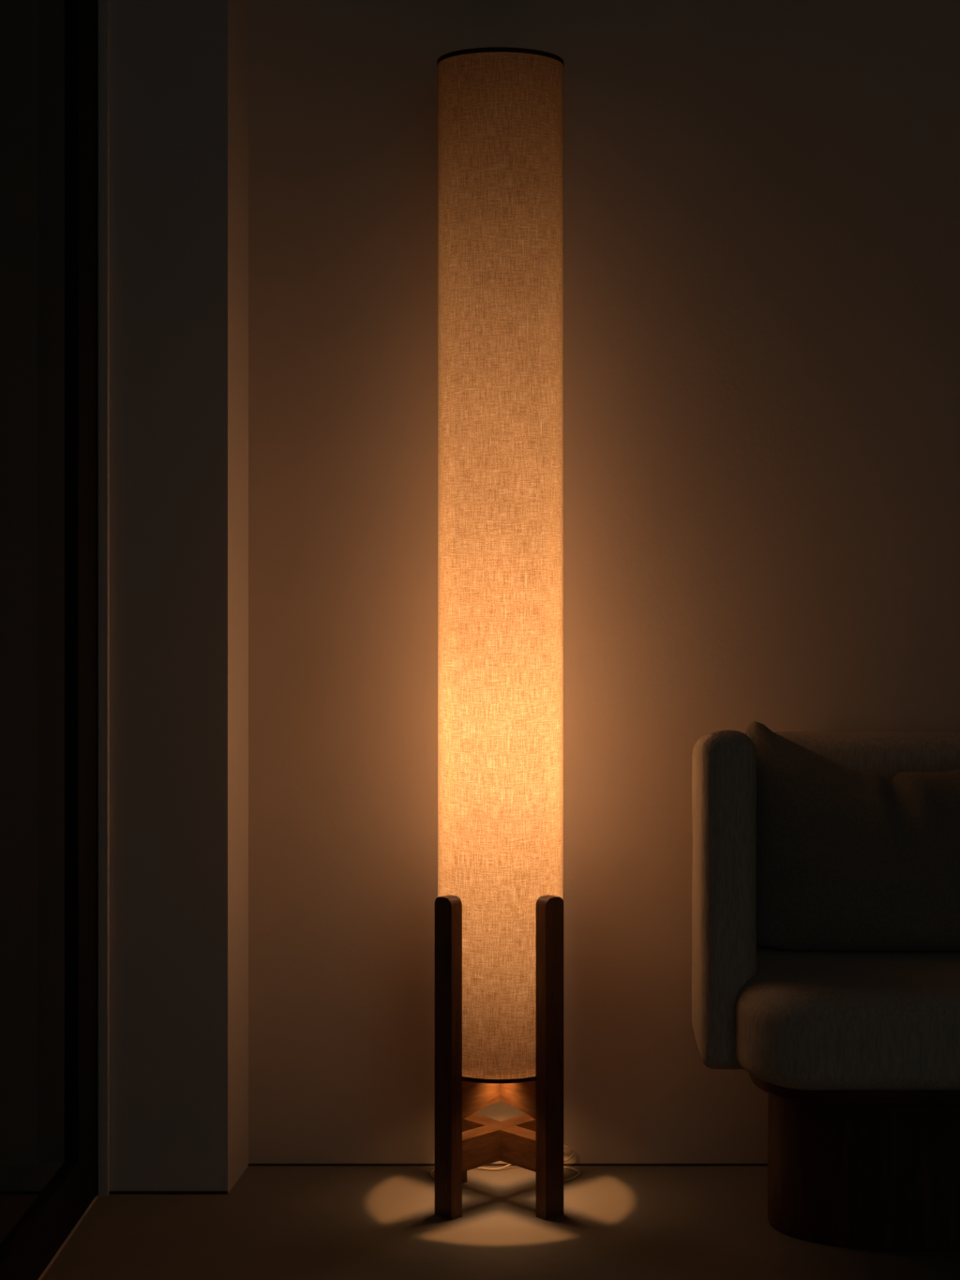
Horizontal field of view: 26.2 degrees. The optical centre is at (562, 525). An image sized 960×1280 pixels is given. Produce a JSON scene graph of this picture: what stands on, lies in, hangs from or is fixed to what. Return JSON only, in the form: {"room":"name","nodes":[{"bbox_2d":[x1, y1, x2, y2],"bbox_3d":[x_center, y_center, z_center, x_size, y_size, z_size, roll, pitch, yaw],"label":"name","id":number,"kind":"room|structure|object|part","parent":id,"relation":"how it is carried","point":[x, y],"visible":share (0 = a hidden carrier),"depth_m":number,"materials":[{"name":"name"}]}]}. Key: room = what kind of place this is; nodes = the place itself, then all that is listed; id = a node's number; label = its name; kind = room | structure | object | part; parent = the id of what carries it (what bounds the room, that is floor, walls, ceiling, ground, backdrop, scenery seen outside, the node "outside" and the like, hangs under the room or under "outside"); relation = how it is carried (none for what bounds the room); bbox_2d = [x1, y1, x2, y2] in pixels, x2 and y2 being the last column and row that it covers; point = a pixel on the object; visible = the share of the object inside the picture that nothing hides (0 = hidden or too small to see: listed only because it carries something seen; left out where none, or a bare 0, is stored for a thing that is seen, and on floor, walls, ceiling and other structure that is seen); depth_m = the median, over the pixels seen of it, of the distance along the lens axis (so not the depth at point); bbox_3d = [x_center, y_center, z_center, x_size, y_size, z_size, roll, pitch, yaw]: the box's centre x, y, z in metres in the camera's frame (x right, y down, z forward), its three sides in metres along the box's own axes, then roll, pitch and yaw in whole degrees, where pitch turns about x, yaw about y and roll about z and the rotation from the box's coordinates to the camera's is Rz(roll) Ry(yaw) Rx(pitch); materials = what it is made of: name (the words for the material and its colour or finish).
{"room":"living room","nodes":[
{"label":"living room","id":0,"kind":"room"},
{"bbox_2d":[109,0,248,1192],"bbox_3d":[-0.597,-0.365,3.184,0.204,2.750,0.137,0,0,0],"label":"pillar","id":1,"kind":"structure","parent":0,"point":[179,68],"depth_m":3.12,"materials":[{"name":"paint"}]},
{"bbox_2d":[0,0,97,1279],"bbox_3d":[-0.730,-0.315,0.904,0.058,2.850,4.408,0,0,0],"label":"window","id":2,"kind":"structure","parent":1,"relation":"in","point":[38,1216],"depth_m":2.99,"materials":[{"name":"black metal"}]},
{"bbox_2d":[37,1195,98,1279],"bbox_3d":[-0.700,1.009,0.950,0.004,0.002,4.300,0,0,0],"label":"trim","id":3,"kind":"structure","parent":1,"relation":"attached to","point":[97,1197],"depth_m":2.91,"materials":[{"name":"metal"}]},
{"bbox_2d":[98,0,109,1196],"bbox_3d":[-0.692,-0.365,3.110,0.014,2.750,0.013,0,0,0],"label":"trim","id":4,"kind":"structure","parent":1,"relation":"attached to","point":[103,5],"depth_m":3.10,"materials":[{"name":"white paint"}]},
{"bbox_2d":[109,1190,227,1194],"bbox_3d":[-0.595,1.008,3.115,0.178,0.004,0.002,0,0,0],"label":"baseboard","id":5,"kind":"structure","parent":1,"relation":"attached to","point":[111,1192],"depth_m":3.11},
{"bbox_2d":[0,0,959,1165],"bbox_3d":[0.951,-0.365,3.328,3.899,2.750,0.150,0,0,0],"label":"wall","id":6,"kind":"structure","parent":0,"point":[761,198],"depth_m":3.25,"materials":[{"name":"paint"}]},
{"bbox_2d":[248,1163,767,1166],"bbox_3d":[1.202,1.008,3.252,3.396,0.003,0.002,0,0,0],"label":"baseboard","id":7,"kind":"structure","parent":6,"relation":"attached to","point":[249,1165],"depth_m":3.25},
{"bbox_2d":[41,1166,959,1279],"bbox_3d":[1.099,1.070,0.901,3.602,0.120,5.003,0,0,0],"label":"floor","id":8,"kind":"structure","parent":0,"point":[275,1223],"depth_m":2.94,"materials":[{"name":"stone"}]},
{"bbox_2d":[430,46,580,1219],"bbox_3d":[-0.083,0.158,3.118,0.233,1.704,0.249,0,0,-4],"label":"floor lamp","id":9,"kind":"object","parent":8,"relation":"on","point":[499,903],"visible":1,"depth_m":3.01,"materials":[{"name":"fabric"}]},
{"bbox_3d":[-0.167,0.776,3.018,0.037,0.467,0.021,0,0,45],"label":"leg","id":10,"kind":"part","parent":9,"relation":"part of","materials":[{"name":"brown wood"}]},
{"bbox_3d":[-0.167,0.776,3.166,0.037,0.467,0.021,0,0,-45],"label":"leg","id":11,"kind":"part","parent":9,"relation":"part of","materials":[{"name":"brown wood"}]},
{"bbox_3d":[-0.089,0.915,3.198,0.233,0.190,0.098,0,0,0],"label":"power cord","id":12,"kind":"part","parent":9,"relation":"part of","materials":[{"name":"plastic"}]},
{"bbox_3d":[-0.019,0.776,3.018,0.037,0.467,0.021,0,0,-45],"label":"leg","id":13,"kind":"part","parent":9,"relation":"part of","materials":[{"name":"brown wood"}]},
{"bbox_2d":[692,729,959,1250],"bbox_3d":[0.971,0.647,2.975,1.560,0.726,0.521,0,0,0],"label":"sofa","id":14,"kind":"object","parent":8,"relation":"on","point":[855,1055],"visible":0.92,"depth_m":2.84,"materials":[{"name":"fabric"}]},
{"bbox_3d":[0.971,0.519,3.035,1.560,0.470,0.401,0,0,0],"label":"backrest","id":15,"kind":"part","parent":14,"relation":"part of","materials":[{"name":"fabric"}]},
{"bbox_2d":[734,944,959,1090],"bbox_3d":[0.971,0.684,2.940,1.470,0.134,0.450,0,0,0],"label":"seat cushion","id":16,"kind":"object","parent":14,"relation":"on","point":[805,1019],"depth_m":2.73,"materials":[{"name":"fabric"}]},
{"bbox_2d":[745,721,959,950],"bbox_3d":[0.482,0.453,3.020,0.424,0.324,0.164,0,0,0],"label":"throw pillow","id":17,"kind":"object","parent":14,"relation":"on","point":[849,859],"visible":0.87,"depth_m":2.97,"materials":[{"name":"fabric"}]},
{"bbox_3d":[0.971,0.761,2.947,1.418,0.026,0.405,0,0,0],"label":"seat plate","id":18,"kind":"part","parent":14,"relation":"part of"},
{"label":"outside","id":19,"kind":"structure","parent":0,"visible":0},
{"bbox_2d":[0,1165,98,1207],"bbox_3d":[-2.880,1.160,3.700,4.241,0.100,10.600,0,0,0],"label":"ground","id":20,"kind":"structure","parent":19,"point":[11,1177],"depth_m":3.51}
]}

